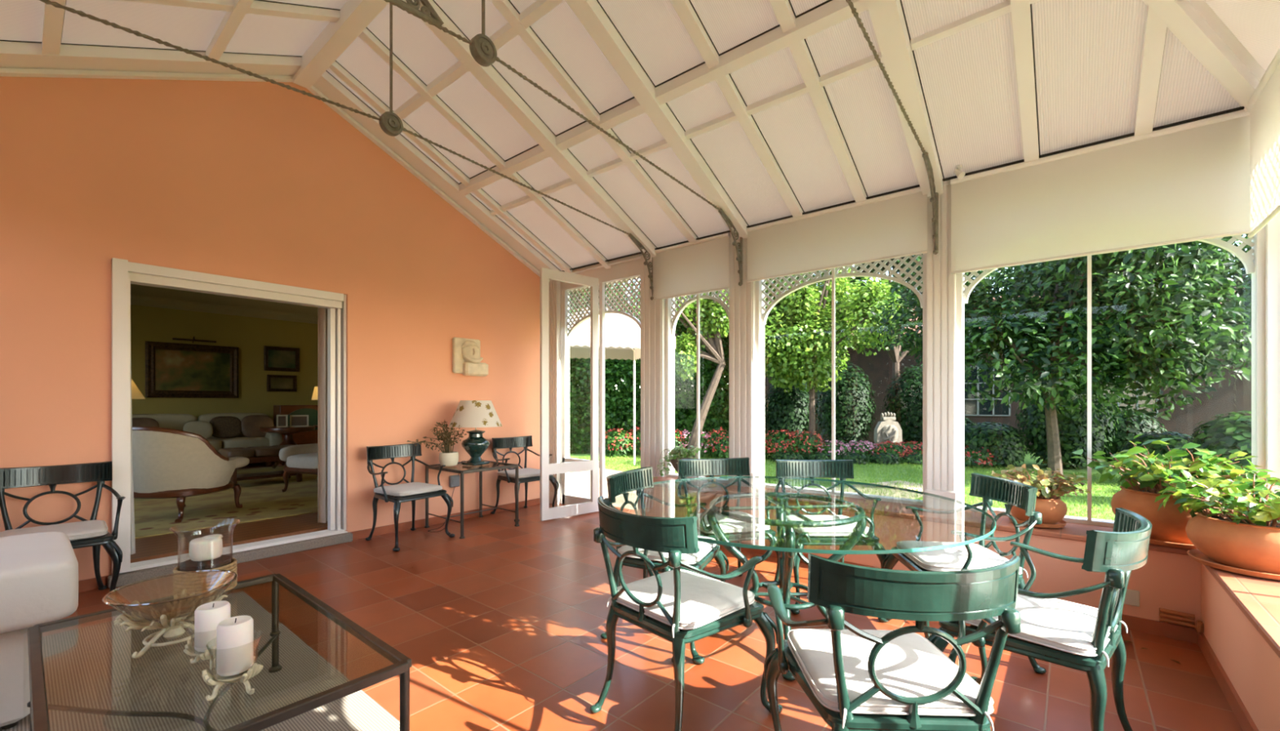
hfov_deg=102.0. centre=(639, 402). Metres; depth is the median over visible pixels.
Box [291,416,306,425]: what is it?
photo
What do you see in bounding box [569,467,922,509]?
path
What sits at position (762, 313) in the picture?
window
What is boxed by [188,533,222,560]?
pillar candle
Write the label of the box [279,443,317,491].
upholstered armchair
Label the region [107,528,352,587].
trim
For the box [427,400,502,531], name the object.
table lamp
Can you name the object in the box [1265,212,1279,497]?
trim
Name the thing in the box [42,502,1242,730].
floor
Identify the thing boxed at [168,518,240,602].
hurricane vase
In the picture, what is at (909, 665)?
seat cushion
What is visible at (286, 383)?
framed painting
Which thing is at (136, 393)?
table lamp
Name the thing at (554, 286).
trim
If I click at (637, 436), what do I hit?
flowering shrub
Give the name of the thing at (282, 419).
photo
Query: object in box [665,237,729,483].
window
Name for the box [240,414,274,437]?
throw cushion
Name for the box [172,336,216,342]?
picture light
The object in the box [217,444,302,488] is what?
coffee table
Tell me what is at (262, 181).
wall
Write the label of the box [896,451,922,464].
shrub
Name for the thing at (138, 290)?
ceiling
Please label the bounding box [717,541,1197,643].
baseboard
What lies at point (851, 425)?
shrub
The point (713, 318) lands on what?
leaning tree
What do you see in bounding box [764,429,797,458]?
flowering shrub
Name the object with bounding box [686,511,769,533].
seat cushion
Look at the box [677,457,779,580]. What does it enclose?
armchair
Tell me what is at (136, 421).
throw cushion
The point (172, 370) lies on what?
framed painting
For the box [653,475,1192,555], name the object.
trim
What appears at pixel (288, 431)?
pedestal table
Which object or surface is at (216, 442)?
seat cushion
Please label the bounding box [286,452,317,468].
seat cushion
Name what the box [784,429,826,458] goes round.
flowering shrub
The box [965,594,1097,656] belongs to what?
seat cushion
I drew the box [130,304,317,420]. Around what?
wall
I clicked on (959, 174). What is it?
ceiling spotlight
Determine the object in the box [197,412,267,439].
cushion
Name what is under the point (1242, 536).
terracotta planter
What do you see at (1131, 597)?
blank wall plate
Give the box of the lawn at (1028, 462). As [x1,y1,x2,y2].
[569,443,1136,519]
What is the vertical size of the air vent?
0.073 m
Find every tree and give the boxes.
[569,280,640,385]
[629,278,681,390]
[674,289,728,456]
[764,264,906,452]
[809,274,839,304]
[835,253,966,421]
[870,233,1251,478]
[972,263,1055,291]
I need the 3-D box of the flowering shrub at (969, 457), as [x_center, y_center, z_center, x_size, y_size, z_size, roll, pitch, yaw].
[6.794,1.116,10.605,0.912,0.514,0.954,0,0,40]
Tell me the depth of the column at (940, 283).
3.72 m
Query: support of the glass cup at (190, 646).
on the candle holder at (189, 649)
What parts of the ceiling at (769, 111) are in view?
cornice, cornice, hip panel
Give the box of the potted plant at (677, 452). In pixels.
[655,444,701,483]
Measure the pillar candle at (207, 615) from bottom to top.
0.131 m
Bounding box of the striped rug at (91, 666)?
[0,591,410,730]
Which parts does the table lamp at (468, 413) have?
power cord, lamp shade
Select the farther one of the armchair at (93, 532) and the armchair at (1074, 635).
the armchair at (93, 532)
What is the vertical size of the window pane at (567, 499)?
2.630 m
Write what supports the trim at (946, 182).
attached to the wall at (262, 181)
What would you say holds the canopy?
on the path
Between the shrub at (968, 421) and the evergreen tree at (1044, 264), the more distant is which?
the evergreen tree at (1044, 264)
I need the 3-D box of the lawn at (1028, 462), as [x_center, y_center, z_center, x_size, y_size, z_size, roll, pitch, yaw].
[4.265,1.455,25.436,54.000,0.290,35.450,0,0,40]
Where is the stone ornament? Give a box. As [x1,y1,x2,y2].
[873,411,902,450]
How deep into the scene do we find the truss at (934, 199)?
3.35 m
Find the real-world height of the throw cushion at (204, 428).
0.317 m
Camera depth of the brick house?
14.27 m
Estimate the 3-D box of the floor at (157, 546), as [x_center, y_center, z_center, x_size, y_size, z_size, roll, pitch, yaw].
[-5.886,1.210,6.723,7.050,0.120,6.400,0,0,40]
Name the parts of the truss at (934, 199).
tie rod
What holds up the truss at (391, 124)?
attached to the ceiling at (769, 111)
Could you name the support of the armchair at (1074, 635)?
on the floor at (500, 625)
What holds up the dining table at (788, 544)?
on the floor at (500, 625)
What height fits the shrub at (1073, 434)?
1.978 m
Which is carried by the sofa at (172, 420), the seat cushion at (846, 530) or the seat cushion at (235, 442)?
the seat cushion at (235, 442)
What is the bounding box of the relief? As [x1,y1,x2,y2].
[452,337,488,376]
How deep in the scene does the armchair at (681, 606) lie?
1.95 m
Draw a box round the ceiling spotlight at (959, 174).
[953,164,964,178]
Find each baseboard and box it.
[78,574,109,591]
[349,497,539,539]
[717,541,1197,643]
[1197,631,1258,730]
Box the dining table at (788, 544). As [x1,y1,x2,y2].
[609,475,995,679]
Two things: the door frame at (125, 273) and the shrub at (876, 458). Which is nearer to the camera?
the door frame at (125, 273)
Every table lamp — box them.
[131,378,145,399]
[311,386,317,399]
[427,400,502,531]
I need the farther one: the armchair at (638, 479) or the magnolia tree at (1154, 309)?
the magnolia tree at (1154, 309)
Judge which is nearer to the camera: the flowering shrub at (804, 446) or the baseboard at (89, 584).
the baseboard at (89, 584)
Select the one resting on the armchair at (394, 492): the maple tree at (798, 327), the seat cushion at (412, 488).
the seat cushion at (412, 488)
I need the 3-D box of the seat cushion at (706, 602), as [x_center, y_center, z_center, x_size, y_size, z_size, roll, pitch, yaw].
[0.173,0.788,2.120,0.440,0.062,0.450,0,0,-42]
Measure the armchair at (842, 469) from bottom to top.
0.860 m
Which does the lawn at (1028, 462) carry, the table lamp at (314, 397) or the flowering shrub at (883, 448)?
the flowering shrub at (883, 448)
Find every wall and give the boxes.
[0,76,539,580]
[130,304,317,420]
[637,484,1279,730]
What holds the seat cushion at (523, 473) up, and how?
on the armchair at (526, 474)
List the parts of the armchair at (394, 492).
leg, armrest, crest rail, leg, seat frame, leg, armrest, leg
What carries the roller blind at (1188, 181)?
attached to the trim at (946, 182)
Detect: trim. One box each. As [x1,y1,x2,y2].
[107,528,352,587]
[130,294,317,324]
[549,280,569,504]
[572,179,951,273]
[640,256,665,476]
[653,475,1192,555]
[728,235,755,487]
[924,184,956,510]
[1204,564,1279,657]
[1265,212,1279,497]
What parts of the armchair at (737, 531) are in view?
armrest, crest rail, seat frame, leg, armrest, leg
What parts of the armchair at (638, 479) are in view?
leg, crest stem, crest rail, leg, seat frame, armrest, leg, leg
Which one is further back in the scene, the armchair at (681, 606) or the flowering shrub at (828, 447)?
the flowering shrub at (828, 447)
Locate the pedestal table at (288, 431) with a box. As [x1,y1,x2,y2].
[259,425,315,468]
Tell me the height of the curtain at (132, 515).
2.280 m
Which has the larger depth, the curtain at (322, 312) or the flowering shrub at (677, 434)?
the flowering shrub at (677, 434)
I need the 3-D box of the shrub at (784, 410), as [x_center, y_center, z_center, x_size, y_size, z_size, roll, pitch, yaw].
[3.756,0.312,13.208,1.318,2.051,1.333,0,0,40]
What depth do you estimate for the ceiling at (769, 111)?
3.47 m
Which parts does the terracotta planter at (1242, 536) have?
pot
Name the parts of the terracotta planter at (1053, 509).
pot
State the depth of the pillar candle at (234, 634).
1.40 m
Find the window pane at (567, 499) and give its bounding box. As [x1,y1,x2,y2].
[562,282,604,504]
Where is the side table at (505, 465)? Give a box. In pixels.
[424,460,519,538]
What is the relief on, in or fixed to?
attached to the wall at (262, 181)
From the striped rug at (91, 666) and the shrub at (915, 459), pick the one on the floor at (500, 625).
the striped rug at (91, 666)
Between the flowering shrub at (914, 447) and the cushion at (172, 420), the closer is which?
the cushion at (172, 420)
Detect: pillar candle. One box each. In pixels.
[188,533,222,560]
[194,600,231,651]
[216,614,253,675]
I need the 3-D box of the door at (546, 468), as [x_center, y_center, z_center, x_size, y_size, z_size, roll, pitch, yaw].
[-0.767,-0.087,5.680,0.735,2.645,0.062,0,0,-41]
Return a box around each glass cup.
[186,628,195,650]
[205,632,262,676]
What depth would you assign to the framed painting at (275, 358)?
10.39 m
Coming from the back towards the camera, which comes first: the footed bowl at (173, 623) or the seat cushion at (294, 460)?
the seat cushion at (294, 460)
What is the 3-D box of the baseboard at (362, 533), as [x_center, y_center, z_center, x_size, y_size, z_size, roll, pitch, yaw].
[-1.895,1.212,5.590,0.014,0.075,2.334,0,0,40]
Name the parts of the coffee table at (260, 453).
leg, leg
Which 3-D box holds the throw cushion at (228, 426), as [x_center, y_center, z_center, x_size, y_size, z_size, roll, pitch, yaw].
[-7.278,0.430,9.106,0.196,0.381,0.460,0,0,39]
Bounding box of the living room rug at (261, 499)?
[133,465,317,537]
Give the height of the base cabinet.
1.100 m
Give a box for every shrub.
[598,427,637,457]
[622,426,640,456]
[675,428,688,448]
[677,428,713,457]
[701,426,728,457]
[764,379,815,450]
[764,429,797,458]
[764,432,775,456]
[770,451,804,462]
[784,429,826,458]
[801,450,839,459]
[814,360,876,446]
[814,439,853,457]
[835,451,871,464]
[838,440,877,460]
[866,451,904,464]
[868,440,911,461]
[882,364,922,444]
[890,440,922,458]
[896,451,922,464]
[964,416,976,426]
[964,421,1030,467]
[964,444,998,468]
[1014,389,1118,470]
[1085,407,1167,468]
[1115,431,1196,481]
[1182,409,1251,494]
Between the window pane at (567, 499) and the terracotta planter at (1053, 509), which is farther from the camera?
the window pane at (567, 499)
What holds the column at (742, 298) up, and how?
attached to the wall at (1167, 580)
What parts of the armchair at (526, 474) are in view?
leg, armrest, crest rail, leg, seat frame, leg, armrest, leg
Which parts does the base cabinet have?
half round panel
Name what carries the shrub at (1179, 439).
on the lawn at (1028, 462)
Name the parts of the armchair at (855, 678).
leg, armrest, leg, seat frame, crest rail, stem, crest stem, leg, armrest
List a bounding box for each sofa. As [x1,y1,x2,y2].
[0,531,78,728]
[132,412,282,466]
[132,426,249,522]
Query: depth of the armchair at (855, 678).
1.32 m
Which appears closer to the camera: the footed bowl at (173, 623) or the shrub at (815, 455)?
the footed bowl at (173, 623)
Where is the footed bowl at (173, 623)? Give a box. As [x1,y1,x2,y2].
[102,568,237,657]
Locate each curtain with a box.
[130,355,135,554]
[317,306,327,523]
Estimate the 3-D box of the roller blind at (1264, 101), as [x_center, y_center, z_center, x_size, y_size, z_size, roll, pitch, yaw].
[2.599,-1.221,1.996,0.036,0.704,1.935,0,0,40]
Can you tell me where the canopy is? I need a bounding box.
[569,305,675,473]
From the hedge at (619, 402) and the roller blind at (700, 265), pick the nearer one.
the roller blind at (700, 265)
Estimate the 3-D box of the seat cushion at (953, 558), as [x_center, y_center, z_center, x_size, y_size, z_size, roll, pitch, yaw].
[1.609,0.788,2.658,0.440,0.062,0.450,0,0,8]
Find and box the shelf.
[236,470,296,480]
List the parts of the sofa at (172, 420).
armrest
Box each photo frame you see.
[276,414,287,427]
[289,414,308,426]
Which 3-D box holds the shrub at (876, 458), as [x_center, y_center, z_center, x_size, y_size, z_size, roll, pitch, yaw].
[5.245,1.215,11.155,0.808,0.297,0.795,0,0,40]
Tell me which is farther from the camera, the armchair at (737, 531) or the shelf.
the shelf
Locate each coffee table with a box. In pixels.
[26,573,411,730]
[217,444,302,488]
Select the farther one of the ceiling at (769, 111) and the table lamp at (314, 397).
the table lamp at (314, 397)
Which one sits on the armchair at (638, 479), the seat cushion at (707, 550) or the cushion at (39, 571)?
the seat cushion at (707, 550)
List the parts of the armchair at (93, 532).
crest stem, crest rail, seat frame, leg, leg, armrest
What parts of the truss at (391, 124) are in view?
tie rod, hanger rod, tie rod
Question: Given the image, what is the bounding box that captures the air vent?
[1159,607,1204,632]
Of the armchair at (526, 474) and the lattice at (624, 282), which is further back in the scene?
the lattice at (624, 282)
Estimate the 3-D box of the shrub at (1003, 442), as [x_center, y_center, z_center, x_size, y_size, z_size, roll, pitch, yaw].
[7.244,0.898,10.793,1.405,1.000,1.399,0,0,-23]
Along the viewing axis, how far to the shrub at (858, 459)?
10.97 m
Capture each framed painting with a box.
[145,341,238,397]
[263,346,299,371]
[266,374,297,391]
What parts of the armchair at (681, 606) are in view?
leg, armrest, crest stem, stem, crest rail, leg, seat frame, armrest, leg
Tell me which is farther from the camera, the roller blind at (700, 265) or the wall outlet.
the wall outlet
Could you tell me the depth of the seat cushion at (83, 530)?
3.12 m
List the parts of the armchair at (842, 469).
armrest, leg, crest rail, seat frame, leg, armrest, leg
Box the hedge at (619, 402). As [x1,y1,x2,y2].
[569,310,728,453]
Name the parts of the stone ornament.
crown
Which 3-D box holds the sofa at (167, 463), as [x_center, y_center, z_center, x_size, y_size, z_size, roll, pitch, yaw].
[-4.680,0.685,5.261,0.936,0.931,0.856,0,0,3]
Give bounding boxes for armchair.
[0,460,125,604]
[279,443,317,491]
[365,442,454,551]
[490,435,559,521]
[589,495,782,730]
[600,466,728,663]
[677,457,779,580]
[764,552,1020,730]
[774,459,888,613]
[877,472,1046,673]
[927,506,1151,730]
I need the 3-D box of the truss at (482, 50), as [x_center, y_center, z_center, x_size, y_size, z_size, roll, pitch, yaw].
[-0.803,-1.870,2.660,0.054,1.620,5.428,0,0,40]
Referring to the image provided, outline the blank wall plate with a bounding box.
[1124,588,1139,606]
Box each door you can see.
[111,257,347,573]
[539,267,598,520]
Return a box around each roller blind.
[652,232,729,300]
[746,186,927,282]
[950,109,1249,274]
[1244,48,1279,237]
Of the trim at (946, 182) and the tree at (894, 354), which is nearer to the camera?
the trim at (946, 182)
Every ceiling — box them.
[0,0,1279,282]
[130,284,317,315]
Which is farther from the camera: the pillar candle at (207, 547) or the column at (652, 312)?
the column at (652, 312)
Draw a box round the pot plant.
[407,420,466,466]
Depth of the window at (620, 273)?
5.99 m
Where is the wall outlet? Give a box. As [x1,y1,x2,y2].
[448,474,459,487]
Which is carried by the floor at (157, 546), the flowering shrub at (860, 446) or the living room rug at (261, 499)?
the living room rug at (261, 499)
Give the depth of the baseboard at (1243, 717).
2.19 m
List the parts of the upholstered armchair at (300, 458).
leg, armrest, seat frame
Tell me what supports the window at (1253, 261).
in the wall at (1167, 580)
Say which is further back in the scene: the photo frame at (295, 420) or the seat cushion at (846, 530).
the photo frame at (295, 420)
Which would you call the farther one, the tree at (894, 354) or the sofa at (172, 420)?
the tree at (894, 354)
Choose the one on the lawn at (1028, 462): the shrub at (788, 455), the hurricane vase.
the shrub at (788, 455)
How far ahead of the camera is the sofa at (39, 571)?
1.98 m
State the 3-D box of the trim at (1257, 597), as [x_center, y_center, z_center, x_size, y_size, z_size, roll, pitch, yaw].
[2.360,0.781,1.587,0.605,0.032,3.460,0,0,40]
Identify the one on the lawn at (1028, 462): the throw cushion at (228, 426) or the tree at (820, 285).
the tree at (820, 285)
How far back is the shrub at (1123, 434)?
9.96 m
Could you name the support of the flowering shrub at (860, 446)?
on the lawn at (1028, 462)
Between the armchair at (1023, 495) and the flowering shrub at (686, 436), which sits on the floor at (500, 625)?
the armchair at (1023, 495)
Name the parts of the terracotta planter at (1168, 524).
pot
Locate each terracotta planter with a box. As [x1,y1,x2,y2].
[991,463,1091,527]
[1070,433,1277,548]
[1138,468,1279,579]
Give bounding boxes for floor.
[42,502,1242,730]
[130,461,327,562]
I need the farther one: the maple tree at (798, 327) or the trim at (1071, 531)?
the maple tree at (798, 327)
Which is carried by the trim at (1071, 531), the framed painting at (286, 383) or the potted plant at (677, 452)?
the potted plant at (677, 452)
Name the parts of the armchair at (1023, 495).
leg, leg, armrest, seat frame, armrest, crest rail, crest stem, leg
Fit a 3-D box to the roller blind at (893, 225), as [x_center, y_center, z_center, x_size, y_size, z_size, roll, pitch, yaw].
[1.524,-1.329,4.216,1.445,0.488,0.036,0,0,40]
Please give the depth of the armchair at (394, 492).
4.72 m
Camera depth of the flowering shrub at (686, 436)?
12.07 m
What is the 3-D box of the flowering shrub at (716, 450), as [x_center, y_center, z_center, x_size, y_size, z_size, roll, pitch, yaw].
[1.889,0.965,12.312,0.916,0.803,0.952,0,0,40]
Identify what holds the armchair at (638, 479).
on the floor at (500, 625)
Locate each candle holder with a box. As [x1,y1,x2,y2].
[183,628,216,669]
[201,632,262,700]
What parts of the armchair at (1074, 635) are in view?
leg, leg, seat frame, armrest, armrest, leg, stem, crest rail, leg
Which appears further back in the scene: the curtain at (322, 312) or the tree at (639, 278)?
the tree at (639, 278)
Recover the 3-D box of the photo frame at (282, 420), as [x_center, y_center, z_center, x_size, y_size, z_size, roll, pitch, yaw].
[-6.216,0.323,8.997,0.160,0.226,0.099,0,0,-40]
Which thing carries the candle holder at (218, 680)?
on the coffee table at (39, 707)
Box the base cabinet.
[273,404,317,463]
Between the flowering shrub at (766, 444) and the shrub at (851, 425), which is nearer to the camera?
the flowering shrub at (766, 444)
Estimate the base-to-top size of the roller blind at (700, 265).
0.518 m
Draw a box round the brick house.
[764,286,1251,450]
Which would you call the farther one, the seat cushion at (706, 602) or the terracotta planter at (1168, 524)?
the terracotta planter at (1168, 524)
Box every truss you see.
[39,0,653,300]
[383,0,742,285]
[845,0,938,254]
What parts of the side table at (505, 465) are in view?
leg, leg, glass, frame, leg, leg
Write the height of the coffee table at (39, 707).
0.443 m
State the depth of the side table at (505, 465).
5.18 m
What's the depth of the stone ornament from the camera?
12.22 m
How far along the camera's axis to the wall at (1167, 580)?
2.82 m
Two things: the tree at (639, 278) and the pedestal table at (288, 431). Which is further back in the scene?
the tree at (639, 278)
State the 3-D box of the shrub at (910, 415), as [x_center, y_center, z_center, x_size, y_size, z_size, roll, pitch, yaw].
[7.242,0.167,13.599,1.604,2.364,1.581,0,0,-2]
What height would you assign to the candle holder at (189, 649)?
0.119 m
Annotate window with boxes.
[560,258,640,504]
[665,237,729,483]
[755,253,926,506]
[955,226,1265,526]
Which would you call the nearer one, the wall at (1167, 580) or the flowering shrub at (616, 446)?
the wall at (1167, 580)
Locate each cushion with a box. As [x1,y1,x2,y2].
[0,520,106,540]
[0,531,78,633]
[132,413,197,430]
[132,417,159,426]
[182,420,213,438]
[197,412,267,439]
[206,438,222,450]
[208,415,241,437]
[217,436,269,448]
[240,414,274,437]
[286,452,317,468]
[373,481,442,496]
[497,467,539,478]
[617,535,715,562]
[617,568,754,627]
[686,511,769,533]
[786,514,869,536]
[789,628,992,713]
[896,540,1022,572]
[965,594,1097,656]
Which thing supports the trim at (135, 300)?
attached to the wall at (250, 335)
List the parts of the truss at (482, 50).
scroll panel, tie rod, hanger rod, tie rod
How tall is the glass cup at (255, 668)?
0.089 m
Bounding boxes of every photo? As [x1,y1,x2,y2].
[278,415,285,426]
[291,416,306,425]
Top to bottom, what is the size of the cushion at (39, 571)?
0.250 m

